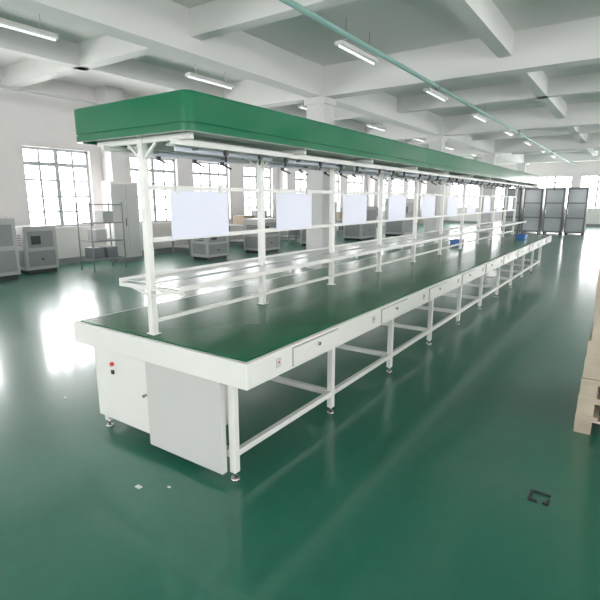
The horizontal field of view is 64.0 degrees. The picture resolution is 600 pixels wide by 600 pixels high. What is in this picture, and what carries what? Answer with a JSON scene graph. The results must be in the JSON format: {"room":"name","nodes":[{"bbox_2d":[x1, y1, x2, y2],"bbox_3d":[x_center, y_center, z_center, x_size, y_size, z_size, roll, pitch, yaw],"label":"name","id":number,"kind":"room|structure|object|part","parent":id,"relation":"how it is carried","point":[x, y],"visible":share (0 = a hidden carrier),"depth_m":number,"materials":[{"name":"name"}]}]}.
{"room":"factory floor","nodes":[
{"label":"factory floor","id":0,"kind":"room"},
{"bbox_2d":[0,69,419,258],"bbox_3d":[-2.247,-4.115,16.808,0.250,4.300,42.000,8,14,34],"label":"wall","id":1,"kind":"structure","parent":0,"point":[26,119],"depth_m":11.53,"materials":[{"name":"paint"}]},
{"bbox_2d":[22,146,92,226],"bbox_3d":[-5.877,-2.716,11.685,0.050,1.850,1.650,8,14,34],"label":"window","id":2,"kind":"structure","parent":1,"relation":"in","point":[55,164],"depth_m":11.68,"materials":[{"name":"white metal"}]},
{"bbox_2d":[95,86,129,181],"bbox_3d":[-4.812,-3.225,12.535,0.450,4.300,0.500,8,14,34],"label":"pilaster","id":3,"kind":"object","parent":1,"relation":"attached to","point":[114,165],"visible":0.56,"depth_m":12.24,"materials":[{"name":"paint"}]},
{"bbox_2d":[130,155,175,222],"bbox_3d":[-4.267,-3.195,13.987,0.050,1.850,1.650,8,14,34],"label":"window","id":4,"kind":"structure","parent":1,"relation":"in","point":[152,170],"depth_m":14.12,"materials":[{"name":"white metal"}]},
{"bbox_2d":[193,161,228,218],"bbox_3d":[-2.968,-3.582,15.845,0.050,1.850,1.650,8,14,34],"label":"window","id":5,"kind":"structure","parent":1,"relation":"in","point":[199,173],"depth_m":15.76,"materials":[{"name":"white metal"}]},
{"bbox_2d":[59,222,417,264],"bbox_3d":[-2.138,-2.064,17.159,0.015,0.140,42.000,8,14,34],"label":"baseboard","id":6,"kind":"structure","parent":1,"relation":"attached to","point":[160,250],"depth_m":14.15,"materials":[{"name":"paint"}]},
{"bbox_2d":[244,165,270,216],"bbox_3d":[-1.612,-3.986,17.783,0.050,1.850,1.650,8,14,34],"label":"window","id":7,"kind":"structure","parent":1,"relation":"in","point":[248,176],"depth_m":17.67,"materials":[{"name":"white metal"}]},
{"bbox_2d":[278,167,294,239],"bbox_3d":[-0.518,-4.504,18.674,0.450,4.300,0.500,8,14,34],"label":"pilaster","id":8,"kind":"object","parent":1,"relation":"attached to","point":[285,180],"visible":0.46,"depth_m":18.48,"materials":[{"name":"paint"}]},
{"bbox_2d":[0,0,599,164],"bbox_3d":[5.901,-4.788,10.969,19.500,0.600,42.000,8,14,34],"label":"ceiling beams","id":9,"kind":"structure","parent":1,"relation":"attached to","point":[209,34],"depth_m":8.85,"materials":[{"name":"paint"}]},
{"bbox_2d":[295,170,306,189],"bbox_3d":[0.027,-4.474,20.126,0.050,1.850,1.650,8,14,34],"label":"window","id":10,"kind":"structure","parent":1,"relation":"in","point":[300,179],"depth_m":20.00,"materials":[{"name":"white metal"}]},
{"bbox_2d":[335,174,338,211],"bbox_3d":[1.326,-4.862,21.984,0.050,1.850,1.650,8,14,34],"label":"window","id":11,"kind":"structure","parent":1,"relation":"in","point":[337,181],"depth_m":22.53,"materials":[{"name":"white metal"}]},
{"bbox_2d":[348,175,361,191],"bbox_3d":[2.682,-5.266,23.922,0.050,1.850,1.650,8,14,34],"label":"window","id":12,"kind":"structure","parent":1,"relation":"in","point":[349,182],"depth_m":23.83,"materials":[{"name":"white metal"}]},
{"bbox_2d":[366,175,378,229],"bbox_3d":[3.748,-5.775,24.773,0.450,4.300,0.500,8,14,34],"label":"pilaster","id":13,"kind":"object","parent":1,"relation":"attached to","point":[372,185],"visible":0.19,"depth_m":24.62,"materials":[{"name":"paint"}]},
{"bbox_2d":[378,178,385,211],"bbox_3d":[4.320,-5.754,26.265,0.050,1.850,1.650,8,14,34],"label":"window","id":14,"kind":"structure","parent":1,"relation":"in","point":[384,198],"depth_m":26.86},
{"bbox_2d":[392,179,402,192],"bbox_3d":[5.620,-6.141,28.123,0.050,1.850,1.650,8,14,34],"label":"window","id":15,"kind":"structure","parent":1,"relation":"in","point":[393,185],"depth_m":28.09,"materials":[{"name":"white metal"}]},
{"bbox_2d":[408,180,414,198],"bbox_3d":[6.976,-6.545,30.061,0.050,1.850,1.650,8,14,34],"label":"window","id":16,"kind":"structure","parent":1,"relation":"in","point":[411,186],"depth_m":29.92,"materials":[{"name":"white metal"}]},
{"bbox_2d":[418,181,426,224],"bbox_3d":[7.985,-7.037,30.831,0.450,4.300,0.500,8,14,34],"label":"pilaster","id":17,"kind":"object","parent":1,"relation":"attached to","point":[422,185],"visible":0.26,"depth_m":30.82,"materials":[{"name":"paint"}]},
{"bbox_2d":[0,222,599,599],"bbox_3d":[5.901,-0.774,11.805,20.000,0.200,42.500,8,14,34],"label":"floor","id":18,"kind":"structure","parent":0,"point":[420,478],"depth_m":2.84,"materials":[{"name":"green paint"}]},
{"bbox_2d":[0,217,20,279],"bbox_3d":[-6.222,-1.001,9.462,0.835,1.200,0.908,8,14,34],"label":"machine","id":19,"kind":"object","parent":18,"relation":"on","point":[9,255],"visible":1,"depth_m":9.47,"materials":[{"name":"grey metal"}]},
{"bbox_2d":[15,225,58,273],"bbox_3d":[-5.848,-1.123,10.537,0.735,1.000,0.708,8,14,34],"label":"machine","id":20,"kind":"object","parent":18,"relation":"on","point":[37,244],"visible":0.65,"depth_m":10.29,"materials":[{"name":"grey metal"}]},
{"bbox_2d":[75,202,126,271],"bbox_3d":[-4.496,-1.452,10.889,0.532,1.500,0.832,8,14,34],"label":"wire shelf rack","id":21,"kind":"object","parent":18,"relation":"on","point":[93,253],"visible":1,"depth_m":10.76,"materials":[{"name":"grey metal"}]},
{"bbox_2d":[101,181,141,262],"bbox_3d":[-4.528,-1.998,12.283,0.380,2.000,0.800,8,14,34],"label":"tall cabinet","id":22,"kind":"object","parent":18,"relation":"on","point":[113,192],"visible":0.87,"depth_m":12.12,"materials":[{"name":"grey metal"}]},
{"bbox_2d":[169,228,190,255],"bbox_3d":[-2.983,-2.008,14.296,0.800,1.200,1.600,8,14,34],"label":"work table","id":23,"kind":"object","parent":18,"relation":"on","point":[189,245],"visible":0.07,"depth_m":13.87,"materials":[{"name":"metal"}]},
{"bbox_2d":[191,236,228,260],"bbox_3d":[-2.407,-1.533,12.873,0.635,0.850,0.808,8,14,34],"label":"machine","id":24,"kind":"object","parent":18,"relation":"on","point":[211,248],"visible":0.62,"depth_m":12.64,"materials":[{"name":"grey metal"}]},
{"bbox_2d":[229,210,266,247],"bbox_3d":[-1.628,-2.412,16.234,0.800,1.200,1.600,8,14,34],"label":"work table","id":25,"kind":"object","parent":18,"relation":"on","point":[237,219],"visible":0.23,"depth_m":15.80,"materials":[{"name":"metal"}]},
{"bbox_3d":[-1.628,-2.177,16.283,0.740,0.720,1.520,8,14,34],"label":"frame","id":26,"kind":"part","parent":25,"relation":"part of","materials":[{"name":"white metal"}]},
{"bbox_2d":[243,218,279,252],"bbox_3d":[-1.138,-1.948,14.498,0.735,1.000,0.908,8,14,34],"label":"machine","id":27,"kind":"object","parent":18,"relation":"on","point":[272,239],"visible":0.64,"depth_m":14.24,"materials":[{"name":"grey metal"}]},
{"bbox_2d":[280,230,299,242],"bbox_3d":[-0.272,-2.816,18.173,0.800,1.200,1.600,8,14,34],"label":"work table","id":28,"kind":"object","parent":18,"relation":"on","point":[291,233],"visible":0.1,"depth_m":18.23,"materials":[{"name":"metal"}]},
{"bbox_2d":[73,89,551,481],"bbox_3d":[2.131,-0.950,7.076,1.584,2.074,10.740,8,14,34],"label":"workbench","id":29,"kind":"object","parent":18,"relation":"on","point":[173,371],"visible":1,"depth_m":3.24,"materials":[{"name":"metal"}]},
{"bbox_3d":[2.134,-0.602,7.153,1.530,0.140,10.730,8,14,34],"label":"tabletop frame","id":30,"kind":"part","parent":29,"relation":"part of","materials":[{"name":"white metal"}]},
{"bbox_2d":[119,220,526,295],"bbox_3d":[2.075,-0.967,7.096,0.572,0.052,10.535,8,14,34],"label":"shelf","id":31,"kind":"object","parent":29,"relation":"attached to","point":[254,267],"depth_m":3.75,"materials":[{"name":"white metal"}]},
{"bbox_2d":[127,139,523,187],"bbox_3d":[2.080,-1.752,6.933,0.430,0.068,10.380,8,14,34],"label":"lamp","id":32,"kind":"object","parent":29,"relation":"on","point":[168,150],"depth_m":3.71,"materials":[{"name":"white metal"}]},
{"bbox_2d":[300,201,336,245],"bbox_3d":[0.665,-2.658,16.679,0.835,1.500,1.108,8,14,34],"label":"machine","id":33,"kind":"object","parent":18,"relation":"on","point":[302,231],"visible":0.08,"depth_m":16.56,"materials":[{"name":"grey metal"}]},
{"bbox_2d":[304,96,335,268],"bbox_3d":[0.443,-2.556,10.795,0.520,3.700,0.520,8,14,34],"label":"concrete column","id":34,"kind":"structure","parent":18,"relation":"on","point":[319,108],"depth_m":10.63,"materials":[{"name":"paint"}]},
{"bbox_2d":[337,208,342,236],"bbox_3d":[1.875,-3.456,21.242,0.800,1.200,1.600,8,14,34],"label":"work table","id":35,"kind":"object","parent":18,"relation":"on","point":[339,214],"visible":0.17,"depth_m":20.63,"materials":[{"name":"metal"}]},
{"bbox_3d":[1.875,-3.221,21.291,0.740,0.720,1.520,8,14,34],"label":"frame","id":36,"kind":"part","parent":35,"relation":"part of","materials":[{"name":"white metal"}]},
{"bbox_2d":[343,206,376,240],"bbox_3d":[2.417,-3.082,19.204,0.835,1.300,1.308,8,14,34],"label":"machine","id":37,"kind":"object","parent":18,"relation":"on","point":[359,232],"visible":0.45,"depth_m":18.87,"materials":[{"name":"grey metal"}]},
{"bbox_2d":[376,207,383,231],"bbox_3d":[3.401,-3.910,23.424,0.800,1.200,1.600,8,14,34],"label":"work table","id":38,"kind":"object","parent":18,"relation":"on","point":[377,207],"visible":0.11,"depth_m":23.63,"materials":[{"name":"metal"}]},
{"bbox_2d":[384,199,413,235],"bbox_3d":[4.498,-3.704,21.456,0.935,1.600,1.308,8,14,34],"label":"machine","id":39,"kind":"object","parent":18,"relation":"on","point":[393,228],"visible":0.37,"depth_m":21.07,"materials":[{"name":"grey metal"}]},
{"bbox_2d":[423,135,446,243],"bbox_3d":[4.736,-3.835,16.934,0.520,3.700,0.520,8,14,34],"label":"concrete column","id":40,"kind":"structure","parent":18,"relation":"on","point":[437,142],"depth_m":16.75,"materials":[{"name":"paint"}]},
{"bbox_2d":[480,153,497,232],"bbox_3d":[9.030,-5.114,23.073,0.520,3.700,0.520,8,14,34],"label":"concrete column","id":41,"kind":"structure","parent":18,"relation":"on","point":[490,158],"depth_m":22.92,"materials":[{"name":"paint"}]},
{"bbox_2d":[501,188,524,232],"bbox_3d":[10.340,-4.342,23.290,0.800,2.100,0.830,8,14,34],"label":"equipment rack","id":42,"kind":"object","parent":18,"relation":"on","point":[511,192],"visible":0.66,"depth_m":22.93,"materials":[{"name":"grey metal"}]},
{"bbox_2d":[515,163,526,187],"bbox_3d":[13.324,-6.393,29.212,0.520,3.700,0.520,8,14,34],"label":"concrete column","id":43,"kind":"structure","parent":18,"relation":"on","point":[521,167],"depth_m":28.70,"materials":[{"name":"paint"}]},
{"bbox_2d":[521,188,545,233],"bbox_3d":[11.082,-4.238,22.792,0.800,2.100,0.830,8,14,34],"label":"equipment rack","id":44,"kind":"object","parent":18,"relation":"on","point":[534,198],"visible":0.92,"depth_m":22.47,"materials":[{"name":"grey metal"}]},
{"bbox_2d":[527,489,550,505],"bbox_3d":[1.272,1.048,2.549,0.100,0.008,0.102,8,14,34],"label":"floor marking","id":45,"kind":"object","parent":18,"relation":"on","point":[531,490],"visible":1,"depth_m":2.56,"materials":[{"name":"plastic"}]},
{"bbox_2d":[542,187,567,233],"bbox_3d":[11.825,-4.135,22.294,0.800,2.100,0.830,8,14,34],"label":"equipment rack","id":46,"kind":"object","parent":18,"relation":"on","point":[555,198],"visible":0.94,"depth_m":21.97,"materials":[{"name":"grey metal"}]},
{"bbox_2d":[563,187,589,234],"bbox_3d":[12.568,-4.031,21.796,0.800,2.100,0.830,8,14,34],"label":"equipment rack","id":47,"kind":"object","parent":18,"relation":"on","point":[578,197],"visible":1,"depth_m":21.46,"materials":[{"name":"grey metal"}]},
{"bbox_2d":[573,265,599,434],"bbox_3d":[2.549,0.304,3.269,1.003,1.172,0.956,8,14,34],"label":"wooden pallets","id":48,"kind":"object","parent":18,"relation":"on","point":[588,403],"visible":1,"depth_m":3.18,"materials":[{"name":"brown wood"}]},
{"bbox_2d":[0,0,599,142],"bbox_3d":[5.901,-5.180,10.887,20.000,0.200,42.500,8,14,34],"label":"ceiling","id":49,"kind":"structure","parent":0,"point":[394,26],"depth_m":8.10,"materials":[{"name":"paint"}]},
{"bbox_2d":[0,14,58,40],"bbox_3d":[-3.933,-3.927,6.513,0.140,0.469,1.240,8,14,34],"label":"ceiling lamp","id":50,"kind":"object","parent":49,"relation":"hanging from","point":[6,23],"visible":0.85,"depth_m":6.69,"materials":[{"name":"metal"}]},
{"bbox_2d":[185,63,233,88],"bbox_3d":[-1.786,-4.566,9.583,0.140,0.469,1.240,8,14,34],"label":"ceiling lamp","id":51,"kind":"object","parent":49,"relation":"hanging from","point":[191,75],"visible":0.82,"depth_m":9.52,"materials":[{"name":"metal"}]},
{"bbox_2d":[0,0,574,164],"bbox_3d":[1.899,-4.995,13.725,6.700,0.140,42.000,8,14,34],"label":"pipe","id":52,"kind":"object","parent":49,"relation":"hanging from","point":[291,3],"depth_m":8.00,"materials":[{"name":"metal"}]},
{"bbox_2d":[298,104,306,109],"bbox_3d":[0.361,-5.206,12.652,0.140,0.469,1.240,8,14,34],"label":"ceiling lamp","id":53,"kind":"object","parent":49,"relation":"hanging from","point":[301,106],"visible":0.19,"depth_m":12.23,"materials":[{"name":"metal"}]},
{"bbox_2d":[335,17,377,64],"bbox_3d":[0.937,-4.186,7.758,0.140,0.469,1.240,8,14,34],"label":"ceiling lamp","id":54,"kind":"object","parent":49,"relation":"hanging from","point":[341,44],"visible":0.95,"depth_m":7.68,"materials":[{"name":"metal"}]},
{"bbox_2d":[366,124,385,130],"bbox_3d":[2.508,-5.845,15.722,0.140,0.469,1.240,8,14,34],"label":"ceiling lamp","id":55,"kind":"object","parent":49,"relation":"hanging from","point":[368,125],"visible":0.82,"depth_m":15.63,"materials":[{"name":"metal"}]},
{"bbox_2d":[423,85,447,100],"bbox_3d":[3.084,-4.825,10.827,0.140,0.469,1.240,8,14,34],"label":"ceiling lamp","id":56,"kind":"object","parent":49,"relation":"hanging from","point":[429,90],"visible":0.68,"depth_m":10.74,"materials":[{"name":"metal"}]},
{"bbox_2d":[472,107,487,121],"bbox_3d":[5.231,-5.465,13.896,0.140,0.469,1.240,8,14,34],"label":"ceiling lamp","id":57,"kind":"object","parent":49,"relation":"hanging from","point":[476,115],"visible":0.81,"depth_m":13.79,"materials":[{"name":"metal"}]},
{"bbox_2d":[443,161,599,223],"bbox_3d":[17.836,-6.533,28.410,20.000,4.300,0.250,8,14,34],"label":"wall","id":58,"kind":"structure","parent":0,"point":[580,168],"depth_m":29.43,"materials":[{"name":"paint"}]},
{"bbox_2d":[452,184,479,207],"bbox_3d":[11.317,-7.296,32.810,1.900,2.000,0.050,8,14,34],"label":"window","id":59,"kind":"structure","parent":58,"relation":"in","point":[458,190],"depth_m":32.91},
{"bbox_2d":[443,220,599,226],"bbox_3d":[17.769,-4.473,28.722,19.480,0.140,0.015,8,14,34],"label":"baseboard","id":60,"kind":"structure","parent":58,"relation":"attached to","point":[446,221],"depth_m":32.88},
{"bbox_2d":[538,176,572,202],"bbox_3d":[15.773,-6.674,29.824,1.900,2.000,0.050,8,14,34],"label":"window","id":61,"kind":"structure","parent":58,"relation":"in","point":[546,182],"depth_m":29.66,"materials":[{"name":"white metal"}]},
{"bbox_2d":[579,175,599,208],"bbox_3d":[17.671,-6.409,28.552,1.900,2.000,0.050,8,14,34],"label":"window","id":62,"kind":"structure","parent":58,"relation":"in","point":[589,181],"depth_m":28.63,"materials":[{"name":"white metal"}]}
]}

